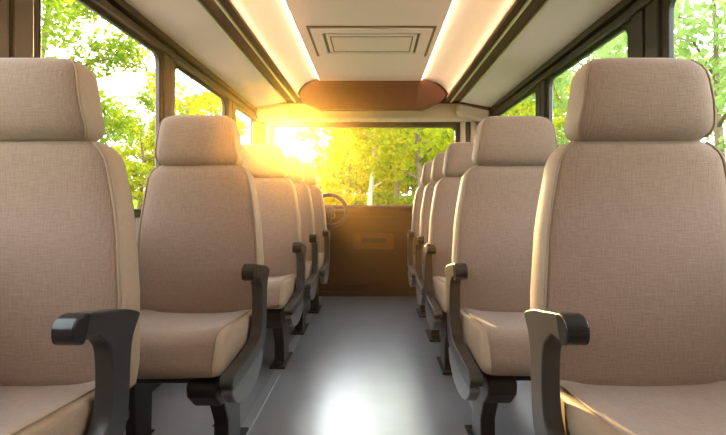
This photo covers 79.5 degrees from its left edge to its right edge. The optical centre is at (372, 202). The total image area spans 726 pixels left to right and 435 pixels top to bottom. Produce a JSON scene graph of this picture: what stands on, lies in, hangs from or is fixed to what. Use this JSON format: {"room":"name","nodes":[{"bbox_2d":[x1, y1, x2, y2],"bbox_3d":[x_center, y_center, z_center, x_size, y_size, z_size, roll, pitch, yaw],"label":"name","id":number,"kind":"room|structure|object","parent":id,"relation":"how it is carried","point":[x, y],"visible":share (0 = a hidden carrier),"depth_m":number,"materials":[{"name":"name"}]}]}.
{"room":"vehicle interior","nodes":[
{"label":"vehicle interior","id":0,"kind":"room"},
{"bbox_2d":[135,60,256,240],"bbox_3d":[-1.188,-0.020,1.500,0.025,2.040,6.000,0,0,0],"label":"wall","id":1,"kind":"structure","parent":0,"point":[138,218],"depth_m":2.19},
{"bbox_2d":[0,0,33,57],"bbox_3d":[-1.163,-0.426,1.390,0.027,0.997,0.220,0,0,0],"label":"trim","id":2,"kind":"structure","parent":1,"relation":"attached to","point":[16,16],"depth_m":1.41,"materials":[{"name":"brown plastic"}]},
{"bbox_2d":[34,0,162,217],"bbox_3d":[-1.177,-0.387,1.955,0.031,0.917,0.920,0,0,0],"label":"window","id":3,"kind":"structure","parent":1,"relation":"in","point":[157,54],"depth_m":2.14,"materials":[{"name":"brown metal"}]},
{"bbox_2d":[152,383,161,391],"bbox_3d":[-1.135,0.880,1.435,0.080,0.120,5.870,0,0,0],"label":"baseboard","id":4,"kind":"structure","parent":1,"relation":"attached to","point":[154,385],"depth_m":2.19,"materials":[{"name":"black plastic"}]},
{"bbox_2d":[162,44,173,118],"bbox_3d":[-1.163,-0.426,2.473,0.027,0.997,0.126,0,0,0],"label":"trim","id":5,"kind":"structure","parent":1,"relation":"attached to","point":[168,62],"depth_m":2.45,"materials":[{"name":"brown plastic"}]},
{"bbox_2d":[88,0,257,118],"bbox_3d":[-1.151,-0.875,1.430,0.052,0.094,5.860,0,0,0],"label":"trim","id":6,"kind":"structure","parent":1,"relation":"attached to","point":[121,11],"depth_m":2.40,"materials":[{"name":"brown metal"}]},
{"bbox_2d":[174,62,226,115],"bbox_3d":[-1.177,-0.387,3.002,0.031,0.917,0.941,0,0,0],"label":"window","id":7,"kind":"structure","parent":1,"relation":"in","point":[176,66],"depth_m":2.94,"materials":[{"name":"brown metal"}]},
{"bbox_2d":[125,0,283,106],"bbox_3d":[-1.008,-0.954,1.340,0.339,0.083,5.680,0,0,0],"label":"ceiling panel","id":8,"kind":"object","parent":1,"relation":"attached to","point":[185,22],"depth_m":2.56,"materials":[{"name":"beige plastic"}]},
{"bbox_2d":[226,93,235,121],"bbox_3d":[-1.163,-0.426,3.571,0.027,0.997,0.208,0,0,0],"label":"trim","id":9,"kind":"structure","parent":1,"relation":"attached to","point":[231,107],"depth_m":3.54,"materials":[{"name":"brown plastic"}]},
{"bbox_2d":[236,106,255,143],"bbox_3d":[-1.177,-0.387,4.008,0.031,0.917,0.675,0,0,0],"label":"window","id":10,"kind":"structure","parent":1,"relation":"in","point":[237,108],"depth_m":4.29,"materials":[{"name":"brown metal"}]},
{"bbox_2d":[123,297,534,434],"bbox_3d":[0.000,0.970,1.500,2.480,0.060,6.000,0,0,0],"label":"floor","id":11,"kind":"structure","parent":0,"point":[360,365],"depth_m":2.22,"materials":[{"name":"plastic"}]},
{"bbox_2d":[0,58,139,434],"bbox_3d":[-0.875,0.280,0.929,0.572,1.312,0.614,0,0,0],"label":"seat","id":12,"kind":"object","parent":11,"relation":"on","point":[70,283],"visible":1,"depth_m":1.10,"materials":[{"name":"fabric"}]},
{"bbox_2d":[0,381,94,434],"bbox_3d":[-0.897,0.494,0.898,0.504,0.144,0.503,0,0,0],"label":"seat cushion","id":13,"kind":"object","parent":12,"relation":"on","point":[26,407],"depth_m":0.97,"materials":[{"name":"fabric"}]},
{"bbox_2d":[126,115,268,434],"bbox_3d":[-0.720,0.280,1.659,0.572,1.312,0.614,0,0,0],"label":"seat","id":14,"kind":"object","parent":11,"relation":"on","point":[203,274],"visible":0.87,"depth_m":1.82,"materials":[{"name":"beige fabric"}]},
{"bbox_2d":[137,310,251,378],"bbox_3d":[-0.742,0.494,1.628,0.504,0.144,0.503,0,0,0],"label":"seat cushion","id":15,"kind":"object","parent":14,"relation":"on","point":[175,344],"depth_m":1.44,"materials":[{"name":"fabric"}]},
{"bbox_2d":[240,144,305,368],"bbox_3d":[-0.703,0.280,2.569,0.572,1.312,0.614,0,0,0],"label":"seat","id":16,"kind":"object","parent":11,"relation":"on","point":[284,250],"visible":0.56,"depth_m":2.73,"materials":[{"name":"beige fabric"}]},
{"bbox_2d":[267,274,296,308],"bbox_3d":[-0.725,0.494,2.538,0.504,0.144,0.503,0,0,0],"label":"seat cushion","id":17,"kind":"object","parent":16,"relation":"on","point":[281,288],"depth_m":2.36,"materials":[{"name":"fabric"}]},
{"bbox_2d":[286,155,318,334],"bbox_3d":[-0.700,0.280,3.209,0.572,1.312,0.614,0,0,0],"label":"seat","id":18,"kind":"object","parent":11,"relation":"on","point":[310,239],"visible":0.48,"depth_m":3.36,"materials":[{"name":"beige fabric"}]},
{"bbox_2d":[305,261,311,281],"bbox_3d":[-0.722,0.494,3.178,0.504,0.144,0.503,0,0,0],"label":"seat cushion","id":19,"kind":"object","parent":18,"relation":"on","point":[308,264],"depth_m":3.18,"materials":[{"name":"fabric"}]},
{"bbox_2d":[302,162,329,312],"bbox_3d":[-0.673,0.280,3.809,0.572,1.312,0.614,0,0,0],"label":"seat","id":20,"kind":"object","parent":11,"relation":"on","point":[310,178],"visible":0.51,"depth_m":3.97,"materials":[{"name":"beige fabric"}]},
{"bbox_2d":[319,252,323,269],"bbox_3d":[-0.695,0.494,3.778,0.504,0.144,0.503,0,0,0],"label":"seat cushion","id":21,"kind":"object","parent":20,"relation":"on","point":[321,254],"depth_m":3.75,"materials":[{"name":"fabric"}]},
{"bbox_2d":[407,161,432,316],"bbox_3d":[0.585,0.280,3.679,0.572,1.312,0.614,0,0,0],"label":"seat","id":22,"kind":"object","parent":11,"relation":"on","point":[413,233],"visible":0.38,"depth_m":3.83,"materials":[{"name":"beige fabric"}]},
{"bbox_2d":[414,153,444,341],"bbox_3d":[0.590,0.280,3.049,0.572,1.312,0.614,0,0,0],"label":"seat","id":23,"kind":"object","parent":11,"relation":"on","point":[420,241],"visible":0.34,"depth_m":3.20,"materials":[{"name":"beige fabric"}]},
{"bbox_2d":[423,142,475,374],"bbox_3d":[0.590,0.280,2.489,0.572,1.312,0.614,0,0,0],"label":"seat","id":24,"kind":"object","parent":11,"relation":"on","point":[437,252],"visible":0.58,"depth_m":2.65,"materials":[{"name":"beige fabric"}]},
{"bbox_2d":[433,276,446,311],"bbox_3d":[0.612,0.494,2.458,0.504,0.144,0.503,0,0,0],"label":"seat cushion","id":25,"kind":"object","parent":24,"relation":"on","point":[439,282],"depth_m":2.36,"materials":[{"name":"fabric"}]},
{"bbox_2d":[445,116,557,434],"bbox_3d":[0.590,0.280,1.679,0.572,1.312,0.614,0,0,0],"label":"seat","id":26,"kind":"object","parent":11,"relation":"on","point":[488,277],"visible":0.7,"depth_m":1.84,"materials":[{"name":"beige fabric"}]},
{"bbox_2d":[460,308,530,375],"bbox_3d":[0.612,0.494,1.648,0.504,0.144,0.503,0,0,0],"label":"seat cushion","id":27,"kind":"object","parent":26,"relation":"on","point":[497,339],"depth_m":1.46,"materials":[{"name":"fabric"}]},
{"bbox_2d":[524,58,725,434],"bbox_3d":[0.668,0.280,0.929,0.572,1.312,0.614,0,0,0],"label":"seat","id":28,"kind":"object","parent":11,"relation":"on","point":[626,316],"visible":1,"depth_m":1.10,"materials":[{"name":"fabric"}]},
{"bbox_2d":[560,380,725,434],"bbox_3d":[0.690,0.494,0.898,0.504,0.144,0.503,0,0,0],"label":"seat cushion","id":29,"kind":"object","parent":28,"relation":"on","point":[588,407],"depth_m":0.97,"materials":[{"name":"fabric"}]},
{"bbox_2d":[250,82,479,296],"bbox_3d":[0.000,-0.115,4.418,2.480,2.230,0.105,0,0,0],"label":"wall","id":30,"kind":"structure","parent":0,"point":[368,251],"depth_m":4.39,"materials":[{"name":"brown plastic"}]},
{"bbox_2d":[262,122,269,143],"bbox_3d":[-1.075,-0.338,4.376,0.080,0.955,0.052,0,0,0],"label":"trim","id":31,"kind":"structure","parent":30,"relation":"attached to","point":[265,126],"depth_m":4.36,"materials":[{"name":"plastic"}]},
{"bbox_2d":[256,104,290,122],"bbox_3d":[-0.967,-0.873,4.245,0.317,0.167,0.110,0,0,0],"label":"trim","id":32,"kind":"structure","parent":30,"relation":"attached to","point":[268,114],"depth_m":4.19,"materials":[{"name":"plastic"}]},
{"bbox_2d":[241,296,321,434],"bbox_3d":[-0.530,0.938,1.435,0.044,0.004,5.870,0,0,0],"label":"trim","id":33,"kind":"structure","parent":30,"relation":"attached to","point":[253,414],"depth_m":2.15,"materials":[{"name":"grey metal"}]},
{"bbox_2d":[323,193,347,227],"bbox_3d":[-0.415,0.070,4.240,0.237,0.335,0.303,0,0,40],"label":"steering wheel","id":34,"kind":"object","parent":30,"relation":"attached to","point":[330,210],"visible":0.73,"depth_m":4.25,"materials":[{"name":"grey leather"}]},
{"bbox_2d":[271,122,458,205],"bbox_3d":[-0.080,-0.381,4.416,1.900,0.882,0.068,0,0,0],"label":"window","id":35,"kind":"structure","parent":30,"relation":"in","point":[275,126],"depth_m":4.38,"materials":[{"name":"brown metal"}]},
{"bbox_2d":[256,104,489,121],"bbox_3d":[0.000,-0.901,4.351,2.320,0.178,0.102,0,0,0],"label":"trim","id":36,"kind":"structure","parent":30,"relation":"attached to","point":[299,112],"depth_m":4.30,"materials":[{"name":"plastic"}]},
{"bbox_2d":[460,121,478,141],"bbox_3d":[0.970,-0.338,4.369,0.190,0.955,0.067,0,0,0],"label":"trim","id":37,"kind":"structure","parent":30,"relation":"attached to","point":[467,129],"depth_m":4.34,"materials":[{"name":"plastic"}]},
{"bbox_2d":[455,104,489,121],"bbox_3d":[0.967,-0.873,4.245,0.317,0.167,0.110,0,0,0],"label":"trim","id":38,"kind":"structure","parent":30,"relation":"attached to","point":[477,114],"depth_m":4.19,"materials":[{"name":"plastic"}]},
{"bbox_2d":[285,0,451,80],"bbox_3d":[-0.024,-1.157,1.325,0.952,0.015,5.650,0,0,0],"label":"ceiling","id":39,"kind":"structure","parent":0,"point":[304,13],"depth_m":2.78,"materials":[{"name":"beige plastic"}]},
{"bbox_2d":[233,0,317,92],"bbox_3d":[-0.604,-1.090,1.325,0.267,0.200,5.650,0,0,0],"label":"trim","id":40,"kind":"structure","parent":39,"relation":"attached to","point":[271,20],"depth_m":2.96,"materials":[{"name":"beige plastic"}]},
{"bbox_2d":[284,0,319,80],"bbox_3d":[-0.503,-1.159,1.323,0.006,0.017,5.645,0,0,0],"label":"light strip","id":41,"kind":"object","parent":39,"relation":"attached to","point":[284,0],"visible":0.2,"depth_m":2.98,"materials":[{"name":"beige"}]},
{"bbox_2d":[306,26,436,56],"bbox_3d":[-0.010,-1.141,3.120,0.850,0.018,0.580,0,0,0],"label":"roof hatch","id":42,"kind":"object","parent":39,"relation":"attached to","point":[327,41],"visible":1,"depth_m":3.05,"materials":[{"name":"brown"}]},
{"bbox_2d":[300,80,445,110],"bbox_3d":[-0.001,-1.020,4.130,1.378,0.291,0.060,0,0,0],"label":"trim","id":43,"kind":"structure","parent":39,"relation":"attached to","point":[421,95],"depth_m":4.10,"materials":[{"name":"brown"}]},
{"bbox_2d":[421,0,452,79],"bbox_3d":[0.455,-1.159,1.323,0.006,0.017,5.645,0,0,0],"label":"light strip","id":44,"kind":"object","parent":39,"relation":"attached to","point":[452,0],"visible":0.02,"depth_m":2.97,"materials":[{"name":"beige plastic"}]},
{"bbox_2d":[422,0,512,92],"bbox_3d":[0.580,-1.090,1.325,0.315,0.200,5.650,0,0,0],"label":"trim","id":45,"kind":"structure","parent":39,"relation":"attached to","point":[468,23],"depth_m":2.96,"materials":[{"name":"beige plastic"}]},
{"bbox_2d":[552,10,671,122],"bbox_3d":[1.188,-0.020,1.500,0.025,2.040,6.000,0,0,0],"label":"wall","id":46,"kind":"structure","parent":0,"point":[671,10],"depth_m":2.91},
{"bbox_2d":[497,87,535,115],"bbox_3d":[1.177,-0.387,3.600,0.031,0.917,1.030,0,0,0],"label":"window","id":47,"kind":"structure","parent":46,"relation":"in","point":[531,92],"depth_m":3.49,"materials":[{"name":"black"}]},
{"bbox_2d":[536,72,546,117],"bbox_3d":[1.163,-0.426,3.005,0.027,0.997,0.170,0,0,0],"label":"trim","id":48,"kind":"structure","parent":46,"relation":"attached to","point":[541,88],"depth_m":2.98,"materials":[{"name":"black rubber"}]},
{"bbox_2d":[462,0,620,106],"bbox_3d":[1.008,-0.954,1.340,0.339,0.083,5.680,0,0,0],"label":"overhead panel","id":49,"kind":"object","parent":46,"relation":"attached to","point":[559,22],"depth_m":2.56,"materials":[{"name":"beige plastic"}]},
{"bbox_2d":[488,0,653,116],"bbox_3d":[1.151,-0.875,1.430,0.052,0.094,5.860,0,0,0],"label":"trim","id":50,"kind":"structure","parent":46,"relation":"attached to","point":[622,12],"depth_m":2.42,"materials":[{"name":"black"}]},
{"bbox_2d":[547,20,630,120],"bbox_3d":[1.177,-0.387,2.442,0.031,0.917,0.965,0,0,0],"label":"window","id":51,"kind":"structure","parent":46,"relation":"in","point":[626,27],"depth_m":2.38,"materials":[{"name":"black"}]},
{"bbox_2d":[631,0,663,57],"bbox_3d":[1.163,-0.426,1.857,0.027,0.997,0.217,0,0,0],"label":"trim","id":52,"kind":"structure","parent":46,"relation":"attached to","point":[647,24],"depth_m":1.82,"materials":[{"name":"brown plastic"}]},
{"bbox_2d":[663,0,676,57],"bbox_3d":[1.177,-0.387,1.009,0.031,0.917,1.488,0,0,0],"label":"window","id":53,"kind":"structure","parent":46,"relation":"in","point":[668,5],"depth_m":1.72,"materials":[{"name":"black"}]},
{"bbox_3d":[0.000,-0.130,-1.530,2.480,2.260,0.060,0,0,0],"label":"wall","id":54,"kind":"structure","parent":0,"visible":0},
{"bbox_2d":[196,0,292,102],"bbox_3d":[-0.795,-0.985,1.335,0.077,0.020,5.670,0,0,0],"label":"trim","id":55,"kind":"structure","parent":54,"relation":"attached to","point":[211,5],"depth_m":2.65,"materials":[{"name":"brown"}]},
{"bbox_2d":[214,0,295,102],"bbox_3d":[-0.750,-0.977,1.345,0.017,0.027,5.690,0,0,0],"label":"trim","id":56,"kind":"structure","parent":54,"relation":"attached to","point":[219,4],"depth_m":2.63,"materials":[{"name":"beige plastic"}]},
{"bbox_2d":[219,0,299,100],"bbox_3d":[-0.721,-0.984,1.335,0.042,0.023,5.670,0,0,0],"label":"trim","id":57,"kind":"structure","parent":54,"relation":"attached to","point":[227,4],"depth_m":2.64,"materials":[{"name":"brown"}]},
{"bbox_2d":[230,0,298,96],"bbox_3d":[-0.705,-1.006,1.323,0.009,0.020,5.645,0,0,0],"label":"light strip","id":58,"kind":"object","parent":54,"relation":"attached to","point":[232,1],"visible":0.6,"depth_m":2.69,"materials":[{"name":"beige plastic"}]},
{"bbox_2d":[447,0,515,96],"bbox_3d":[0.705,-1.006,1.323,0.009,0.020,5.645,0,0,0],"label":"light strip","id":59,"kind":"object","parent":54,"relation":"attached to","point":[513,1],"visible":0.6,"depth_m":2.69,"materials":[{"name":"beige plastic"}]},
{"bbox_2d":[446,0,526,100],"bbox_3d":[0.721,-0.984,1.335,0.042,0.023,5.670,0,0,0],"label":"trim","id":60,"kind":"structure","parent":54,"relation":"attached to","point":[518,4],"depth_m":2.64,"materials":[{"name":"brown"}]},
{"bbox_2d":[450,0,531,102],"bbox_3d":[0.750,-0.977,1.345,0.017,0.027,5.690,0,0,0],"label":"trim","id":61,"kind":"structure","parent":54,"relation":"attached to","point":[526,4],"depth_m":2.63,"materials":[{"name":"beige plastic"}]},
{"bbox_2d":[453,0,549,102],"bbox_3d":[0.795,-0.985,1.335,0.077,0.020,5.670,0,0,0],"label":"trim","id":62,"kind":"structure","parent":54,"relation":"attached to","point":[534,5],"depth_m":2.65,"materials":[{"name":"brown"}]},
{"label":"outside","id":63,"kind":"structure","parent":0,"visible":0},
{"bbox_3d":[0.000,0.631,0.000,180.000,2.414,180.000,0,0,0],"label":"ground","id":64,"kind":"structure","parent":63,"visible":0},
{"bbox_2d":[41,0,154,146],"bbox_3d":[-7.585,-2.421,9.826,5.769,8.096,3.938,0,0,31],"label":"tree","id":65,"kind":"object","parent":64,"relation":"on","point":[120,123],"visible":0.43,"depth_m":9.53,"materials":[{"name":"green plant"}]},
{"bbox_2d":[105,108,154,208],"bbox_3d":[-8.044,-1.167,15.147,3.397,4.041,3.094,0,0,-43],"label":"tree","id":66,"kind":"object","parent":64,"relation":"on","point":[141,171],"visible":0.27,"depth_m":14.83,"materials":[{"name":"green plant"}]},
{"bbox_2d":[125,77,210,173],"bbox_3d":[-21.535,-6.901,46.518,9.514,13.255,10.017,0,0,-42],"label":"tree","id":67,"kind":"object","parent":64,"relation":"on","point":[150,104],"visible":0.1,"depth_m":44.60,"materials":[{"name":"green plant"}]},
{"bbox_2d":[143,68,221,114],"bbox_3d":[-5.489,-2.551,13.756,3.104,7.336,2.810,0,0,42],"label":"tree","id":68,"kind":"object","parent":64,"relation":"on","point":[189,106],"visible":0.16,"depth_m":13.65,"materials":[{"name":"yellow plant"}]},
{"bbox_2d":[191,89,249,143],"bbox_3d":[-17.930,-7.102,50.083,9.342,13.422,10.395,0,0,0],"label":"tree","id":69,"kind":"object","parent":64,"relation":"on","point":[241,126],"visible":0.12,"depth_m":46.85,"materials":[{"name":"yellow plant"}]},
{"bbox_2d":[132,192,414,208],"bbox_3d":[-0.001,0.481,14.820,45.883,2.650,22.906,0,0,0],"label":"meadow grass","id":70,"kind":"structure","parent":64,"relation":"on","point":[412,194],"depth_m":23.50,"materials":[{"name":"green plant"}]},
{"bbox_2d":[291,128,339,161],"bbox_3d":[-3.932,-4.388,33.110,4.424,8.196,3.778,0,0,0],"label":"tree","id":71,"kind":"object","parent":64,"relation":"on","point":[295,137],"visible":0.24,"depth_m":32.65,"materials":[{"name":"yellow plant"}]},
{"bbox_2d":[288,152,361,203],"bbox_3d":[-2.553,-0.841,19.570,4.097,2.804,3.588,0,0,0],"label":"tree","id":72,"kind":"object","parent":64,"relation":"on","point":[341,175],"visible":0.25,"depth_m":19.33,"materials":[{"name":"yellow plant"}]},
{"bbox_2d":[312,145,364,194],"bbox_3d":[-2.340,-2.140,30.716,5.074,3.608,4.464,0,0,0],"label":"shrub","id":73,"kind":"object","parent":64,"relation":"on","point":[320,151],"visible":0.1,"depth_m":29.54,"materials":[{"name":"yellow plant"}]},
{"bbox_2d":[296,128,384,194],"bbox_3d":[-1.598,-2.930,21.856,4.857,6.545,4.875,0,0,0],"label":"tree","id":74,"kind":"object","parent":64,"relation":"on","point":[330,165],"visible":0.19,"depth_m":21.82,"materials":[{"name":"green plant"}]},
{"bbox_2d":[327,134,357,193],"bbox_3d":[-1.032,-4.920,37.713,5.841,9.332,6.259,0,0,32],"label":"tree","id":75,"kind":"object","parent":64,"relation":"on","point":[354,134],"visible":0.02,"depth_m":37.73,"materials":[{"name":"green plant"}]},
{"bbox_2d":[319,175,367,204],"bbox_3d":[-1.311,-0.013,17.046,2.697,2.033,1.999,0,0,-31],"label":"shrub","id":76,"kind":"object","parent":64,"relation":"on","point":[330,186],"visible":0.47,"depth_m":16.45,"materials":[{"name":"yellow plant"}]},
{"bbox_2d":[324,139,385,193],"bbox_3d":[-1.009,-2.107,26.629,4.275,3.738,4.320,0,0,-42],"label":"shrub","id":77,"kind":"object","parent":64,"relation":"on","point":[340,147],"visible":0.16,"depth_m":26.25,"materials":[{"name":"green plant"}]},
{"bbox_2d":[343,155,384,194],"bbox_3d":[-1.561,-1.938,31.763,5.237,3.160,4.647,0,0,0],"label":"shrub","id":78,"kind":"object","parent":64,"relation":"on","point":[363,191],"visible":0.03,"depth_m":30.48,"materials":[{"name":"green plant"}]},
{"bbox_2d":[331,128,414,204],"bbox_3d":[0.106,-2.222,15.051,4.584,7.029,4.462,0,0,0],"label":"tree","id":79,"kind":"object","parent":64,"relation":"on","point":[381,137],"visible":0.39,"depth_m":14.64,"materials":[{"name":"green plant"}]},
{"bbox_2d":[361,173,393,192],"bbox_3d":[-0.096,-1.974,33.196,5.061,3.236,5.879,0,0,0],"label":"shrub","id":80,"kind":"object","parent":64,"relation":"on","point":[382,184],"visible":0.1,"depth_m":31.92,"materials":[{"name":"green plant"}]},
{"bbox_2d":[354,190,412,204],"bbox_3d":[0.514,0.257,16.965,2.109,1.595,1.923,0,0,-39],"label":"shrub","id":81,"kind":"object","parent":64,"relation":"on","point":[380,198],"visible":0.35,"depth_m":16.77,"materials":[{"name":"green plant"}]},
{"bbox_2d":[365,170,416,194],"bbox_3d":[1.997,-1.998,31.051,5.530,3.179,4.599,0,0,0],"label":"shrub","id":82,"kind":"object","parent":64,"relation":"on","point":[391,184],"visible":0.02,"depth_m":31.05,"materials":[{"name":"green plant"}]},
{"bbox_2d":[379,180,410,194],"bbox_3d":[1.094,-1.886,33.992,4.907,3.108,5.082,0,0,0],"label":"shrub","id":83,"kind":"object","parent":64,"relation":"on","point":[400,193],"visible":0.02,"depth_m":33.89,"materials":[{"name":"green plant"}]},
{"bbox_2d":[367,128,424,198],"bbox_3d":[1.399,-3.531,20.933,5.585,8.059,4.540,0,0,35],"label":"tree","id":84,"kind":"object","parent":64,"relation":"on","point":[396,184],"visible":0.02,"depth_m":20.94,"materials":[{"name":"green plant"}]},
{"bbox_2d":[385,149,416,196],"bbox_3d":[1.907,-1.589,24.533,3.699,3.051,3.466,0,0,-43],"label":"shrub","id":85,"kind":"object","parent":64,"relation":"on","point":[402,188],"visible":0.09,"depth_m":24.98,"materials":[{"name":"green plant"}]},
{"bbox_2d":[363,128,453,187],"bbox_3d":[1.426,-2.205,14.374,5.293,7.184,5.650,0,0,31],"label":"tree","id":86,"kind":"object","parent":64,"relation":"on","point":[437,139],"visible":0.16,"depth_m":13.99,"materials":[{"name":"green plant"}]},
{"bbox_2d":[396,128,446,167],"bbox_3d":[3.870,-3.405,19.633,6.289,8.318,6.200,0,0,23],"label":"tree","id":87,"kind":"object","parent":64,"relation":"on","point":[411,157],"visible":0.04,"depth_m":19.28,"materials":[{"name":"green plant"}]},
{"bbox_2d":[407,147,441,185],"bbox_3d":[3.298,-1.322,23.344,3.327,3.003,3.797,0,0,0],"label":"shrub","id":88,"kind":"object","parent":64,"relation":"on","point":[430,147],"visible":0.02,"depth_m":22.44,"materials":[{"name":"green plant"}]},
{"bbox_2d":[501,74,567,129],"bbox_3d":[5.715,-2.780,18.831,4.676,6.752,7.743,0,0,11],"label":"tree","id":89,"kind":"object","parent":64,"relation":"on","point":[513,111],"visible":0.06,"depth_m":16.59,"materials":[{"name":"green plant"}]},
{"bbox_2d":[507,92,567,145],"bbox_3d":[17.756,-6.791,45.809,8.686,13.011,9.588,0,0,-43],"label":"tree","id":90,"kind":"object","parent":64,"relation":"on","point":[562,92],"visible":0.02,"depth_m":44.59,"materials":[{"name":"green plant"}]},
{"bbox_2d":[553,72,575,140],"bbox_3d":[21.745,-6.682,42.816,10.748,12.976,9.131,0,0,-40],"label":"tree","id":91,"kind":"object","parent":64,"relation":"on","point":[560,120],"visible":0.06,"depth_m":41.99,"materials":[{"name":"green plant"}]},
{"bbox_2d":[522,37,699,146],"bbox_3d":[6.826,-2.316,13.978,4.792,6.935,5.337,0,0,0],"label":"tree","id":92,"kind":"object","parent":64,"relation":"on","point":[561,80],"visible":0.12,"depth_m":13.78,"materials":[{"name":"green plant"}]},
{"bbox_2d":[591,0,725,157],"bbox_3d":[7.217,-2.146,9.685,4.972,7.406,6.047,0,0,28],"label":"tree","id":93,"kind":"object","parent":64,"relation":"on","point":[716,61],"visible":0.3,"depth_m":8.85,"materials":[{"name":"green plant"}]},
{"bbox_2d":[674,45,725,141],"bbox_3d":[16.111,-4.436,24.750,7.256,8.430,8.164,0,0,20],"label":"tree","id":94,"kind":"object","parent":64,"relation":"on","point":[694,50],"visible":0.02,"depth_m":21.99,"materials":[{"name":"green plant"}]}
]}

